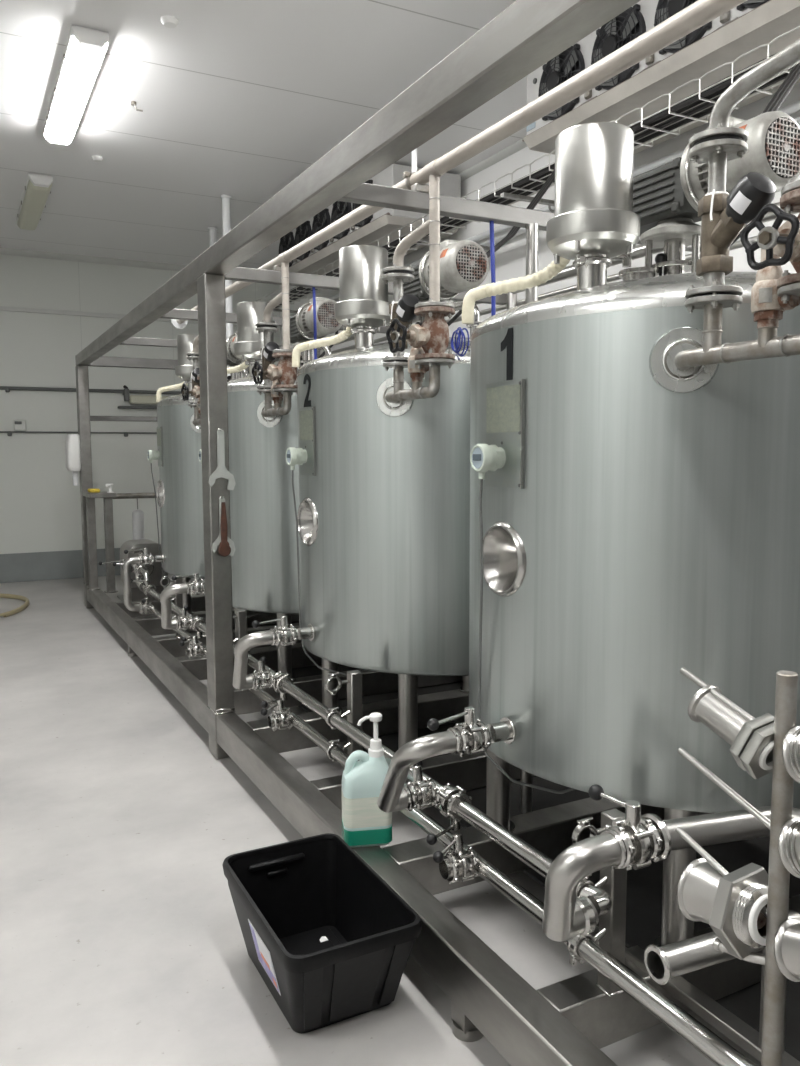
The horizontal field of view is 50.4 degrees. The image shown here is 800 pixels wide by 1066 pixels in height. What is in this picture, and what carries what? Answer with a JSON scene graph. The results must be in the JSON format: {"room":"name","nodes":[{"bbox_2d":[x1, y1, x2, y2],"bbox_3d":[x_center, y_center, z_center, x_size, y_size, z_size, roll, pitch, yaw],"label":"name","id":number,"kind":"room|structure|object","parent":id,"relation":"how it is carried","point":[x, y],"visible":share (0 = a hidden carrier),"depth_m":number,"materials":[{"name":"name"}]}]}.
{"room":"processing plant","nodes":[
{"label":"processing plant","id":0,"kind":"room"},
{"bbox_2d":[0,255,280,553],"bbox_3d":[-5.135,-1.397,10.331,8.150,4.060,0.100,-3,6,-27],"label":"wall","id":1,"kind":"structure","parent":0,"point":[40,504],"depth_m":10.74,"materials":[{"name":"paint"}]},
{"bbox_2d":[0,548,120,582],"bbox_3d":[-5.100,0.450,10.454,7.750,0.360,0.020,-3,6,-27],"label":"baseboard","id":2,"kind":"structure","parent":1,"relation":"attached to","point":[52,565],"depth_m":10.77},
{"bbox_2d":[65,434,80,485],"bbox_3d":[-3.350,-0.747,8.711,0.130,0.520,0.260,-3,6,-27],"label":"dispenser","id":3,"kind":"object","parent":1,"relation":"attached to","point":[72,443],"visible":1,"depth_m":8.60,"materials":[{"name":"white plastic"}]},
{"bbox_2d":[0,386,181,394],"bbox_3d":[-5.100,-1.739,10.227,7.750,0.072,0.060,-3,6,-27],"label":"conduit","id":4,"kind":"object","parent":1,"relation":"attached to","point":[6,388],"visible":0.59,"depth_m":10.73,"materials":[{"name":"grey"}]},
{"bbox_2d":[0,247,186,270],"bbox_3d":[-5.104,-3.375,10.067,7.750,0.070,0.070,-3,6,-27],"label":"trim","id":5,"kind":"structure","parent":1,"relation":"attached to","point":[3,251],"depth_m":10.68,"materials":[{"name":"grey"}]},
{"bbox_2d":[0,306,280,328],"bbox_3d":[-5.112,-2.705,10.151,7.750,0.055,0.024,-3,6,-27],"label":"trim","id":6,"kind":"structure","parent":1,"relation":"attached to","point":[2,308],"depth_m":10.65,"materials":[{"name":"grey"}]},
{"bbox_2d":[118,385,167,408],"bbox_3d":[-3.342,-1.774,11.107,0.660,0.301,0.130,-3,6,-27],"label":"wall light","id":7,"kind":"object","parent":1,"relation":"attached to","point":[133,399],"visible":0.83,"depth_m":11.03,"materials":[{"name":"beige"}]},
{"bbox_2d":[129,395,167,404],"bbox_3d":[-3.286,-1.741,11.134,0.500,0.110,0.120,-3,6,-27],"label":"diffuser","id":8,"kind":"object","parent":7,"relation":"attached to","point":[133,399],"depth_m":11.05,"materials":[{"name":"beige"}]},
{"bbox_2d":[0,0,526,268],"bbox_3d":[-1.378,-2.798,2.959,8.150,0.100,16.560,-3,6,-27],"label":"ceiling","id":9,"kind":"structure","parent":0,"point":[238,99],"depth_m":6.04,"materials":[{"name":"paint"}]},
{"bbox_2d":[16,173,53,230],"bbox_3d":[-3.561,-3.184,8.259,0.220,0.119,1.740,-3,6,-27],"label":"ceiling light","id":10,"kind":"object","parent":9,"relation":"attached to","point":[38,187],"visible":1,"depth_m":7.95,"materials":[{"name":"white plastic"}]},
{"bbox_2d":[43,25,108,146],"bbox_3d":[-2.210,-2.947,5.727,0.220,0.119,1.840,-3,6,-27],"label":"ceiling light","id":11,"kind":"object","parent":9,"relation":"attached to","point":[85,49],"visible":1,"depth_m":5.42,"materials":[{"name":"white plastic"}]},
{"bbox_2d":[220,195,232,379],"bbox_3d":[-1.669,-2.318,8.268,0.110,1.860,0.110,-3,6,-27],"label":"ceiling pipe","id":12,"kind":"object","parent":9,"relation":"hanging from","point":[226,205],"visible":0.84,"depth_m":8.19,"materials":[{"name":"metal"}]},
{"bbox_2d":[279,164,460,274],"bbox_3d":[-0.442,-3.011,8.576,0.775,0.501,2.800,-3,6,-27],"label":"evaporator","id":13,"kind":"object","parent":9,"relation":"attached to","point":[385,221],"visible":0.49,"depth_m":7.88,"materials":[{"name":"grey"}]},
{"bbox_2d":[289,215,460,274],"bbox_3d":[-0.425,-2.793,8.582,0.760,0.065,2.740,-3,6,-27],"label":"drip tray","id":14,"kind":"object","parent":13,"relation":"on","point":[382,226],"depth_m":7.81,"materials":[{"name":"metal"}]},
{"bbox_2d":[522,0,799,154],"bbox_3d":[1.740,-2.623,4.420,0.775,0.501,2.820,-3,6,-27],"label":"evaporator","id":15,"kind":"object","parent":9,"relation":"attached to","point":[751,24],"visible":0.59,"depth_m":4.56,"materials":[{"name":"grey"}]},
{"bbox_2d":[0,573,760,1065],"bbox_3d":[-1.362,1.343,3.354,8.150,0.100,16.560,-3,6,-27],"label":"floor","id":16,"kind":"structure","parent":0,"point":[122,943],"depth_m":3.07,"materials":[{"name":"concrete"}]},
{"bbox_2d":[222,833,421,1032],"bbox_3d":[-0.251,1.209,2.545,0.404,0.313,0.648,-3,6,-27],"label":"crate","id":17,"kind":"object","parent":16,"relation":"on","point":[287,896],"visible":1,"depth_m":2.58,"materials":[{"name":"plastic"}]},
{"bbox_2d":[75,0,799,1065],"bbox_3d":[-0.104,-0.155,4.759,1.944,2.607,10.120,-3,6,-27],"label":"frame","id":18,"kind":"object","parent":16,"relation":"on","point":[567,1022],"visible":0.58,"depth_m":3.18,"materials":[{"name":"metal"}]},
{"bbox_2d":[83,491,156,592],"bbox_3d":[-2.672,0.066,8.576,0.940,0.974,0.520,-3,6,-27],"label":"bench","id":19,"kind":"object","parent":18,"relation":"on","point":[90,497],"visible":0.94,"depth_m":8.36,"materials":[{"name":"metal"}]},
{"bbox_2d":[132,498,143,539],"bbox_3d":[-2.623,-0.084,8.520,0.110,0.530,0.110,-3,6,-27],"label":"cartridge","id":20,"kind":"object","parent":19,"relation":"hanging from","point":[137,515],"visible":0.62,"depth_m":8.48,"materials":[{"name":"white paint"}]},
{"bbox_2d":[117,539,167,603],"bbox_3d":[-2.332,0.355,7.778,0.400,0.544,0.670,-3,6,-27],"label":"pump cover","id":21,"kind":"object","parent":18,"relation":"on","point":[155,571],"visible":0.42,"depth_m":7.68,"materials":[{"name":"metal"}]},
{"bbox_2d":[155,394,204,614],"bbox_3d":[-1.256,-0.239,6.903,1.471,1.888,1.401,-3,6,-27],"label":"tank","id":22,"kind":"object","parent":18,"relation":"on","point":[179,485],"visible":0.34,"depth_m":6.35,"materials":[{"name":"grey"}]},
{"bbox_2d":[175,334,198,390],"bbox_3d":[-1.601,-1.299,6.564,0.264,0.454,0.264,-3,6,-27],"label":"hood","id":23,"kind":"object","parent":22,"relation":"on","point":[184,368],"visible":0.41,"depth_m":6.46,"materials":[{"name":"metal"}]},
{"bbox_2d":[177,334,198,365],"bbox_3d":[-1.601,-1.404,6.554,0.220,0.244,0.220,-3,6,-27],"label":"canister","id":24,"kind":"object","parent":23,"relation":"on","point":[184,341],"depth_m":6.45,"materials":[{"name":"metal"}]},
{"bbox_2d":[226,331,248,381],"bbox_3d":[-1.260,-1.348,6.638,0.243,0.434,0.582,-3,6,-27],"label":"motor","id":25,"kind":"object","parent":22,"relation":"on","point":[232,360],"visible":0.27,"depth_m":6.55,"materials":[{"name":"grey"}]},
{"bbox_2d":[208,428,235,489],"bbox_3d":[-0.902,-0.371,4.300,0.139,0.315,0.040,-3,6,-27],"label":"wrench","id":26,"kind":"object","parent":18,"relation":"hanging from","point":[221,471],"visible":1,"depth_m":4.29,"materials":[{"name":"silver metal"}]},
{"bbox_2d":[218,502,230,556],"bbox_3d":[-0.895,-0.018,4.324,0.066,0.278,0.018,-3,6,-27],"label":"wrench","id":27,"kind":"object","parent":18,"relation":"hanging from","point":[224,549],"visible":1,"depth_m":4.32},
{"bbox_2d":[233,609,247,690],"bbox_3d":[-0.949,0.669,4.851,0.156,0.466,0.058,-3,6,-27],"label":"support","id":28,"kind":"object","parent":18,"relation":"on","point":[241,615],"visible":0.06,"depth_m":4.84,"materials":[{"name":"silver metal"}]},
{"bbox_2d":[227,369,300,681],"bbox_3d":[-0.536,-0.111,5.533,1.471,1.888,1.401,-3,6,-27],"label":"tank","id":29,"kind":"object","parent":18,"relation":"on","point":[262,510],"visible":0.27,"depth_m":4.91,"materials":[{"name":"grey"}]},
{"bbox_2d":[171,573,204,595],"bbox_3d":[-1.282,0.313,5.148,0.215,0.135,0.099,-3,6,-27],"label":"valve","id":30,"kind":"object","parent":29,"relation":"attached to","point":[197,587],"visible":0.91,"depth_m":5.15,"materials":[{"name":"silver metal"}]},
{"bbox_2d":[160,582,189,629],"bbox_3d":[-1.412,0.459,5.252,0.157,0.341,0.347,-3,6,-27],"label":"drain elbow","id":31,"kind":"object","parent":30,"relation":"attached to","point":[166,622],"visible":1,"depth_m":5.18,"materials":[{"name":"metal"}]},
{"bbox_2d":[234,301,273,375],"bbox_3d":[-0.882,-1.171,5.194,0.264,0.454,0.264,-3,6,-27],"label":"hood","id":32,"kind":"object","parent":29,"relation":"on","point":[248,345],"visible":0.64,"depth_m":5.09,"materials":[{"name":"metal"}]},
{"bbox_2d":[234,341,263,360],"bbox_3d":[-0.881,-1.106,5.200,0.264,0.102,0.264,-3,6,-27],"label":"bowl","id":33,"kind":"object","parent":32,"relation":"on","point":[244,350],"depth_m":5.09,"materials":[{"name":"metal"}]},
{"bbox_2d":[237,301,273,341],"bbox_3d":[-0.882,-1.276,5.184,0.220,0.244,0.220,-3,6,-27],"label":"canister","id":34,"kind":"object","parent":32,"relation":"on","point":[249,313],"depth_m":5.08,"materials":[{"name":"metal"}]},
{"bbox_2d":[257,388,297,417],"bbox_3d":[-0.674,-0.708,4.619,0.153,0.149,0.476,-3,6,-27],"label":"pipe","id":35,"kind":"object","parent":29,"relation":"attached to","point":[269,412],"visible":0.94,"depth_m":4.53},
{"bbox_2d":[257,342,279,394],"bbox_3d":[-0.704,-0.892,4.625,0.124,0.273,0.218,-3,6,-27],"label":"valve","id":36,"kind":"object","parent":35,"relation":"attached to","point":[267,351],"visible":0.66,"depth_m":4.60,"materials":[{"name":"black metal"}]},
{"bbox_2d":[252,347,300,395],"bbox_3d":[-0.641,-0.844,4.432,0.259,0.243,0.153,-3,6,-27],"label":"valve","id":37,"kind":"object","parent":35,"relation":"attached to","point":[284,372],"visible":0.89,"depth_m":4.41,"materials":[{"name":"metal"}]},
{"bbox_2d":[290,297,341,365],"bbox_3d":[-0.541,-1.220,5.267,0.243,0.434,0.582,-3,6,-27],"label":"motor","id":38,"kind":"object","parent":29,"relation":"on","point":[301,324],"visible":0.72,"depth_m":5.13,"materials":[{"name":"grey"}]},
{"bbox_2d":[318,302,339,327],"bbox_3d":[-0.412,-1.281,5.002,0.152,0.152,0.005,-3,6,-27],"label":"fan grille","id":39,"kind":"object","parent":38,"relation":"attached to","point":[326,310],"depth_m":4.99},
{"bbox_2d":[325,670,362,761],"bbox_3d":[-0.229,0.797,3.481,0.156,0.466,0.058,-3,6,-27],"label":"support","id":40,"kind":"object","parent":18,"relation":"on","point":[354,713],"visible":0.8,"depth_m":3.47,"materials":[{"name":"silver metal"}]},
{"bbox_2d":[342,712,391,847],"bbox_3d":[-0.117,0.852,2.964,0.169,0.451,0.128,-1,6,-10],"label":"pump bottle","id":41,"kind":"object","parent":18,"relation":"on","point":[364,824],"visible":0.94,"depth_m":2.92,"materials":[{"name":"white plastic"}]},
{"bbox_2d":[297,327,469,765],"bbox_3d":[0.184,0.017,4.160,1.471,1.888,1.408,-3,6,-27],"label":"tank","id":42,"kind":"object","parent":18,"relation":"on","point":[383,517],"depth_m":3.54,"materials":[{"name":"grey"}]},
{"bbox_2d":[252,616,297,646],"bbox_3d":[-0.562,0.441,3.778,0.215,0.135,0.099,-3,6,-27],"label":"valve","id":43,"kind":"object","parent":42,"relation":"attached to","point":[285,636],"visible":0.94,"depth_m":3.78,"materials":[{"name":"silver metal"}]},
{"bbox_2d":[233,628,275,688],"bbox_3d":[-0.693,0.587,3.881,0.157,0.341,0.347,-3,6,-27],"label":"drain elbow","id":44,"kind":"object","parent":43,"relation":"attached to","point":[240,680],"visible":1,"depth_m":3.78,"materials":[{"name":"metal"}]},
{"bbox_2d":[253,657,273,689],"bbox_3d":[-0.664,0.675,4.077,0.110,0.142,0.123,-3,6,-27],"label":"valve","id":45,"kind":"object","parent":44,"relation":"attached to","point":[263,678],"visible":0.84,"depth_m":4.04,"materials":[{"name":"silver metal"}]},
{"bbox_2d":[297,624,315,640],"bbox_3d":[-0.412,0.452,3.863,0.099,0.080,0.080,-3,6,-27],"label":"outlet","id":46,"kind":"object","parent":42,"relation":"attached to","point":[309,632],"depth_m":3.84,"materials":[{"name":"silver metal"}]},
{"bbox_2d":[286,447,363,674],"bbox_3d":[-0.306,0.135,3.866,0.411,1.046,0.189,1,6,16],"label":"temperature transmitter","id":47,"kind":"object","parent":42,"relation":"attached to","point":[294,456],"visible":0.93,"depth_m":3.84,"materials":[{"name":"grey"}]},
{"bbox_2d":[334,245,391,347],"bbox_3d":[-0.163,-1.044,3.823,0.264,0.454,0.264,-3,6,-27],"label":"metal cylinder","id":48,"kind":"object","parent":42,"relation":"on","point":[362,306],"visible":0.91,"depth_m":3.72,"materials":[{"name":"metal"}]},
{"bbox_2d":[292,327,352,366],"bbox_3d":[-0.347,-0.904,4.033,0.368,0.221,0.072,2,6,26],"label":"hose","id":49,"kind":"object","parent":48,"relation":"attached to","point":[343,335],"visible":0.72,"depth_m":4.03,"materials":[{"name":"beige plastic"}]},
{"bbox_2d":[334,299,391,327],"bbox_3d":[-0.162,-0.978,3.830,0.264,0.102,0.264,-3,6,-27],"label":"bowl","id":50,"kind":"object","parent":48,"relation":"on","point":[353,313],"depth_m":3.73,"materials":[{"name":"metal"}]},
{"bbox_2d":[339,245,387,301],"bbox_3d":[-0.163,-1.148,3.813,0.220,0.244,0.220,-3,6,-27],"label":"canister","id":51,"kind":"object","parent":48,"relation":"on","point":[360,266],"depth_m":3.72,"materials":[{"name":"metal"}]},
{"bbox_2d":[383,358,453,402],"bbox_3d":[0.046,-0.580,3.248,0.153,0.149,0.476,-3,6,-27],"label":"pipe","id":52,"kind":"object","parent":42,"relation":"attached to","point":[418,391],"visible":0.92,"depth_m":3.17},
{"bbox_2d":[389,294,419,333],"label":"valve","id":53,"kind":"object","parent":52,"relation":"attached to","point":[402,310],"depth_m":3.17,"materials":[{"name":"black plastic"}]},
{"bbox_2d":[408,347,428,381],"bbox_3d":[0.070,-0.647,3.162,0.071,0.167,0.098,-3,6,-27],"label":"valve","id":54,"kind":"object","parent":52,"relation":"attached to","point":[416,374],"visible":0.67,"depth_m":3.15,"materials":[{"name":"metal"}]},
{"bbox_2d":[386,298,454,369],"bbox_3d":[0.078,-0.717,3.062,0.259,0.243,0.153,-3,6,-27],"label":"valve","id":55,"kind":"object","parent":52,"relation":"attached to","point":[432,335],"visible":0.88,"depth_m":3.04,"materials":[{"name":"metal"}]},
{"bbox_2d":[403,239,488,328],"bbox_3d":[0.179,-1.093,3.897,0.243,0.434,0.582,-3,6,-27],"label":"motor","id":56,"kind":"object","parent":42,"relation":"on","point":[464,264],"visible":0.64,"depth_m":3.66,"materials":[{"name":"grey"}]},
{"bbox_2d":[456,245,486,280],"bbox_3d":[0.307,-1.153,3.632,0.152,0.152,0.005,-3,6,-27],"label":"fan grille","id":57,"kind":"object","parent":56,"relation":"attached to","point":[471,260],"depth_m":3.63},
{"bbox_2d":[486,167,554,257],"bbox_3d":[0.601,-1.762,4.577,0.109,0.909,1.585,3,6,31],"label":"cable bundle","id":58,"kind":"object","parent":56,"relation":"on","point":[549,181],"visible":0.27,"depth_m":4.76,"materials":[{"name":"grey"}]},
{"bbox_2d":[171,0,799,376],"bbox_3d":[-0.043,-1.182,3.357,0.154,0.684,7.160,-3,6,-27],"label":"pipe","id":59,"kind":"object","parent":18,"relation":"on","point":[717,145],"visible":0.81,"depth_m":2.44,"materials":[{"name":"paint"}]},
{"bbox_2d":[489,221,495,315],"bbox_3d":[0.359,-0.862,3.307,0.019,0.686,0.042,-1,6,-12],"label":"cable","id":60,"kind":"object","parent":18,"relation":"hanging from","point":[492,249],"visible":0.54,"depth_m":3.29,"materials":[{"name":"blue plastic"}]},
{"bbox_2d":[570,809,626,996],"bbox_3d":[0.490,0.925,2.110,0.156,0.466,0.058,-3,6,-27],"label":"support","id":61,"kind":"object","parent":18,"relation":"on","point":[610,936],"visible":0.4,"depth_m":2.11,"materials":[{"name":"metal"}]},
{"bbox_2d":[139,583,611,916],"bbox_3d":[-0.807,0.658,4.497,0.064,0.049,5.624,-3,6,-27],"label":"pipe","id":62,"kind":"object","parent":61,"relation":"attached to","point":[538,861],"visible":0.73,"depth_m":2.50,"materials":[{"name":"silver metal"}]},
{"bbox_2d":[261,671,293,707],"bbox_3d":[-0.586,0.730,3.981,0.165,0.142,0.117,-3,6,-27],"label":"valve","id":63,"kind":"object","parent":62,"relation":"attached to","point":[278,678],"visible":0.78,"depth_m":3.97,"materials":[{"name":"silver metal"}]},
{"bbox_2d":[426,783,471,844],"bbox_3d":[0.133,0.858,2.611,0.165,0.142,0.117,-3,6,-27],"label":"valve","id":64,"kind":"object","parent":62,"relation":"attached to","point":[448,796],"visible":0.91,"depth_m":2.60,"materials":[{"name":"silver metal"}]},
{"bbox_2d":[142,602,756,1065],"bbox_3d":[-0.356,0.885,3.635,0.068,0.089,7.400,-3,6,-27],"label":"pipe","id":65,"kind":"object","parent":61,"relation":"attached to","point":[710,1045],"visible":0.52,"depth_m":2.03,"materials":[{"name":"silver metal"}]},
{"bbox_2d":[139,597,153,613],"bbox_3d":[-1.960,0.566,6.584,0.110,0.135,0.167,-3,6,-27],"label":"valve","id":66,"kind":"object","parent":65,"relation":"attached to","point":[145,607],"visible":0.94,"depth_m":6.58,"materials":[{"name":"silver metal"}]},
{"bbox_2d":[123,555,140,612],"bbox_3d":[-2.057,0.398,6.536,0.136,0.459,0.116,-3,6,-27],"label":"drain elbow","id":67,"kind":"object","parent":66,"relation":"attached to","point":[129,605],"visible":1,"depth_m":6.49,"materials":[{"name":"metal"}]},
{"bbox_2d":[179,636,204,658],"bbox_3d":[-1.282,0.705,5.236,0.160,0.136,0.090,-3,6,-27],"label":"valve","id":68,"kind":"object","parent":65,"relation":"attached to","point":[194,650],"visible":0.98,"depth_m":5.22,"materials":[{"name":"silver metal"}]},
{"bbox_2d":[261,700,293,730],"bbox_3d":[-0.563,0.832,3.865,0.160,0.136,0.090,-3,6,-27],"label":"valve","id":69,"kind":"object","parent":65,"relation":"attached to","point":[279,720],"visible":0.99,"depth_m":3.85,"materials":[{"name":"silver metal"}]},
{"bbox_2d":[433,833,479,883],"bbox_3d":[0.157,0.960,2.495,0.160,0.136,0.090,-3,6,-27],"label":"valve","id":70,"kind":"object","parent":65,"relation":"attached to","point":[456,865],"visible":0.98,"depth_m":2.48,"materials":[{"name":"silver metal"}]},
{"bbox_2d":[469,272,799,946],"bbox_3d":[0.902,0.144,2.792,1.471,1.888,1.401,-3,6,-27],"label":"tank","id":71,"kind":"object","parent":18,"relation":"on","point":[641,514],"visible":0.84,"depth_m":2.19,"materials":[{"name":"grey"}]},
{"bbox_2d":[427,707,491,756],"bbox_3d":[0.157,0.569,2.407,0.215,0.135,0.099,-3,6,-27],"label":"valve","id":72,"kind":"object","parent":71,"relation":"attached to","point":[476,738],"visible":0.91,"depth_m":2.41,"materials":[{"name":"silver metal"}]},
{"bbox_2d":[377,728,460,812],"bbox_3d":[0.026,0.715,2.511,0.157,0.341,0.347,-3,6,-27],"label":"drain elbow","id":73,"kind":"object","parent":72,"relation":"attached to","point":[394,796],"visible":1,"depth_m":2.40,"materials":[{"name":"metal"}]},
{"bbox_2d":[404,761,436,810],"bbox_3d":[0.055,0.803,2.706,0.110,0.142,0.123,-3,6,-27],"label":"valve","id":74,"kind":"object","parent":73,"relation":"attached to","point":[423,792],"visible":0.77,"depth_m":2.67,"materials":[{"name":"silver metal"}]},
{"bbox_2d":[487,717,515,743],"bbox_3d":[0.307,0.580,2.492,0.099,0.080,0.080,-3,6,-27],"label":"outlet","id":75,"kind":"object","parent":71,"relation":"attached to","point":[503,731],"depth_m":2.47,"materials":[{"name":"silver metal"}]},
{"bbox_2d":[470,444,574,793],"bbox_3d":[0.413,0.263,2.495,0.411,1.046,0.189,1,6,16],"label":"temperature transmitter","id":76,"kind":"object","parent":71,"relation":"attached to","point":[483,457],"visible":0.96,"depth_m":2.46,"materials":[{"name":"grey"}]},
{"bbox_2d":[546,122,639,289],"bbox_3d":[0.557,-0.916,2.453,0.264,0.454,0.264,-3,6,-27],"label":"metal cylinder","id":77,"kind":"object","parent":71,"relation":"on","point":[594,221],"visible":0.96,"depth_m":2.36,"materials":[{"name":"silver metal"}]},
{"bbox_2d":[462,253,569,323],"bbox_3d":[0.372,-0.777,2.663,0.368,0.221,0.072,2,6,26],"label":"hose","id":78,"kind":"object","parent":77,"relation":"attached to","point":[536,279],"visible":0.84,"depth_m":2.66,"materials":[{"name":"beige plastic"}]},
{"bbox_2d":[546,208,639,259],"bbox_3d":[0.557,-0.850,2.459,0.264,0.102,0.264,-3,6,-27],"label":"collar","id":79,"kind":"object","parent":77,"relation":"on","point":[573,233],"depth_m":2.37,"materials":[{"name":"metal"}]},
{"bbox_2d":[554,122,633,216],"bbox_3d":[0.556,-1.020,2.443,0.220,0.244,0.220,-3,6,-27],"label":"canister","id":80,"kind":"object","parent":77,"relation":"on","point":[594,161],"depth_m":2.35,"materials":[{"name":"metal"}]},
{"bbox_2d":[610,252,665,280],"bbox_3d":[0.691,-0.803,2.616,0.252,0.130,0.126,-3,6,-27],"label":"port","id":81,"kind":"object","parent":71,"relation":"attached to","point":[635,272],"visible":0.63,"depth_m":2.60,"materials":[{"name":"silver metal"}]},
{"bbox_2d":[633,111,799,274],"bbox_3d":[0.898,-0.965,2.526,0.243,0.434,0.582,-3,6,-27],"label":"motor","id":82,"kind":"object","parent":71,"relation":"on","point":[666,197],"visible":0.57,"depth_m":2.49,"materials":[{"name":"paint"}]},
{"bbox_2d":[762,63,799,113],"bbox_3d":[1.334,-1.629,3.155,0.134,0.909,1.505,4,7,37],"label":"cable bundle","id":83,"kind":"object","parent":82,"relation":"on","point":[793,76],"visible":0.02,"depth_m":3.39,"materials":[{"name":"grey"}]},
{"bbox_2d":[765,117,799,177],"bbox_3d":[1.026,-1.025,2.261,0.152,0.152,0.005,-3,6,-27],"label":"fan grille","id":84,"kind":"object","parent":82,"relation":"attached to","point":[782,134],"depth_m":2.26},
{"bbox_2d":[674,282,799,369],"bbox_3d":[0.765,-0.452,1.878,0.153,0.149,0.476,-3,6,-27],"label":"pipe","id":85,"kind":"object","parent":71,"relation":"attached to","point":[768,345],"visible":0.93,"depth_m":1.89,"materials":[{"name":"metal"}]},
{"bbox_2d":[685,172,775,312],"bbox_3d":[0.735,-0.637,1.885,0.124,0.273,0.218,-3,6,-27],"label":"valve","id":86,"kind":"object","parent":85,"relation":"attached to","point":[723,215],"visible":0.79,"depth_m":1.88,"materials":[{"name":"black"}]},
{"bbox_2d":[740,180,799,303],"bbox_3d":[0.797,-0.589,1.691,0.259,0.243,0.153,-3,6,-27],"label":"valve","id":87,"kind":"object","parent":85,"relation":"attached to","point":[785,239],"visible":0.95,"depth_m":1.65,"materials":[{"name":"metal"}]},
{"bbox_2d":[751,248,799,327],"bbox_3d":[0.789,-0.519,1.791,0.071,0.167,0.098,-3,6,-27],"label":"valve","id":88,"kind":"object","parent":85,"relation":"attached to","point":[767,307],"visible":0.78,"depth_m":1.78,"materials":[{"name":"metal"}]},
{"bbox_2d":[625,910,799,1065],"bbox_3d":[0.663,1.008,1.915,0.402,0.356,0.700,-3,6,-27],"label":"pipe","id":89,"kind":"object","parent":18,"relation":"on","point":[664,965],"visible":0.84,"depth_m":1.90,"materials":[{"name":"metal"}]},
{"bbox_2d":[641,806,799,860],"bbox_3d":[1.087,0.920,1.846,1.101,0.519,0.313,3,6,29],"label":"pipe","id":90,"kind":"object","parent":18,"relation":"on","point":[736,825],"visible":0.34,"depth_m":1.98,"materials":[{"name":"metal"}]},
{"bbox_2d":[588,784,662,870],"bbox_3d":[0.509,0.678,1.966,0.123,0.152,0.178,-3,6,-27],"label":"valve","id":91,"kind":"object","parent":90,"relation":"attached to","point":[642,841],"visible":0.85,"depth_m":1.91,"materials":[{"name":"silver metal"}]},
{"bbox_2d":[542,829,625,941],"bbox_3d":[0.398,0.809,1.930,0.176,0.289,0.180,-3,6,-27],"label":"end elbow","id":92,"kind":"object","parent":91,"relation":"attached to","point":[567,915],"visible":1,"depth_m":1.88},
{"bbox_2d":[675,667,797,1065],"bbox_3d":[0.637,0.723,1.442,0.033,0.992,0.456,-3,6,-27],"label":"rack","id":93,"kind":"object","parent":18,"relation":"on","point":[776,912],"visible":0.74,"depth_m":1.43,"materials":[{"name":"metal"}]},
{"bbox_2d":[677,858,767,964],"bbox_3d":[0.600,0.667,1.507,0.159,0.160,0.193,-3,6,-27],"label":"pipe fitting","id":94,"kind":"object","parent":93,"relation":"on","point":[732,903],"visible":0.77,"depth_m":1.47,"materials":[{"name":"metal"}]},
{"bbox_2d":[688,685,774,778],"bbox_3d":[0.591,0.347,1.492,0.105,0.132,0.176,-3,6,-27],"label":"pipe fitting","id":95,"kind":"object","parent":93,"relation":"on","point":[751,742],"visible":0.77,"depth_m":1.45,"materials":[{"name":"metal"}]},
{"bbox_2d":[774,918,799,981],"bbox_3d":[0.690,0.672,1.336,0.096,0.139,0.189,-3,6,-27],"label":"fitting","id":96,"kind":"object","parent":93,"relation":"on","point":[787,937],"visible":1,"depth_m":1.38,"materials":[{"name":"metal"}]},
{"bbox_2d":[778,817,799,877],"bbox_3d":[0.673,0.506,1.350,0.094,0.113,0.122,-3,6,-27],"label":"fitting","id":97,"kind":"object","parent":93,"relation":"on","point":[789,836],"visible":1,"depth_m":1.36,"materials":[{"name":"metal"}]},
{"bbox_2d":[782,726,799,783],"bbox_3d":[0.673,0.351,1.335,0.094,0.113,0.122,-3,6,-27],"label":"fitting","id":98,"kind":"object","parent":93,"relation":"on","point":[790,747],"visible":1,"depth_m":1.35,"materials":[{"name":"metal"}]},
{"bbox_2d":[280,82,799,368],"bbox_3d":[2.109,-0.913,4.965,0.100,4.060,16.160,-3,6,-27],"label":"wall","id":99,"kind":"structure","parent":0,"point":[510,259],"depth_m":6.86,"materials":[{"name":"white"}]},
{"bbox_2d":[458,139,526,181],"bbox_3d":[2.034,-2.930,4.738,0.050,0.100,16.160,-3,6,-27],"label":"trim","id":100,"kind":"structure","parent":99,"relation":"attached to","point":[519,145],"depth_m":7.11,"materials":[{"name":"grey"}]},
{"bbox_2d":[256,26,799,312],"bbox_3d":[0.969,-2.355,6.012,0.800,0.140,11.101,-3,6,-27],"label":"cable tray","id":101,"kind":"object","parent":99,"relation":"attached to","point":[517,197],"visible":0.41,"depth_m":5.26,"materials":[{"name":"silver metal"}]},
{"bbox_2d":[289,84,731,295],"bbox_3d":[0.699,-2.328,5.872,0.048,0.038,11.000,-3,6,-27],"label":"power cable","id":102,"kind":"object","parent":101,"relation":"in","point":[720,91],"visible":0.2,"depth_m":4.58,"materials":[{"name":"grey plastic"}]},
{"bbox_2d":[267,53,775,302],"bbox_3d":[0.650,-2.330,5.846,0.056,0.046,11.000,-3,6,-27],"label":"power cable","id":103,"kind":"object","parent":101,"relation":"in","point":[726,83],"visible":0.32,"depth_m":4.52,"materials":[{"name":"grey plastic"}]},
{"bbox_2d":[275,73,788,307],"bbox_3d":[0.800,-2.333,5.925,0.046,0.036,11.000,-3,6,-27],"label":"power cable","id":104,"kind":"object","parent":101,"relation":"in","point":[783,76],"visible":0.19,"depth_m":4.67,"materials":[{"name":"grey plastic"}]},
{"bbox_2d":[280,66,793,303],"bbox_3d":[0.747,-2.337,5.897,0.060,0.050,11.001,-3,6,-27],"label":"power cable","id":105,"kind":"object","parent":101,"relation":"in","point":[707,104],"visible":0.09,"depth_m":4.74,"materials":[{"name":"grey plastic"}]},
{"bbox_2d":[290,100,799,315],"bbox_3d":[1.235,-2.434,6.257,0.114,0.068,11.500,-3,6,-27],"label":"pipe","id":106,"kind":"object","parent":99,"relation":"attached to","point":[794,107],"visible":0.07,"depth_m":5.53,"materials":[{"name":"metal"}]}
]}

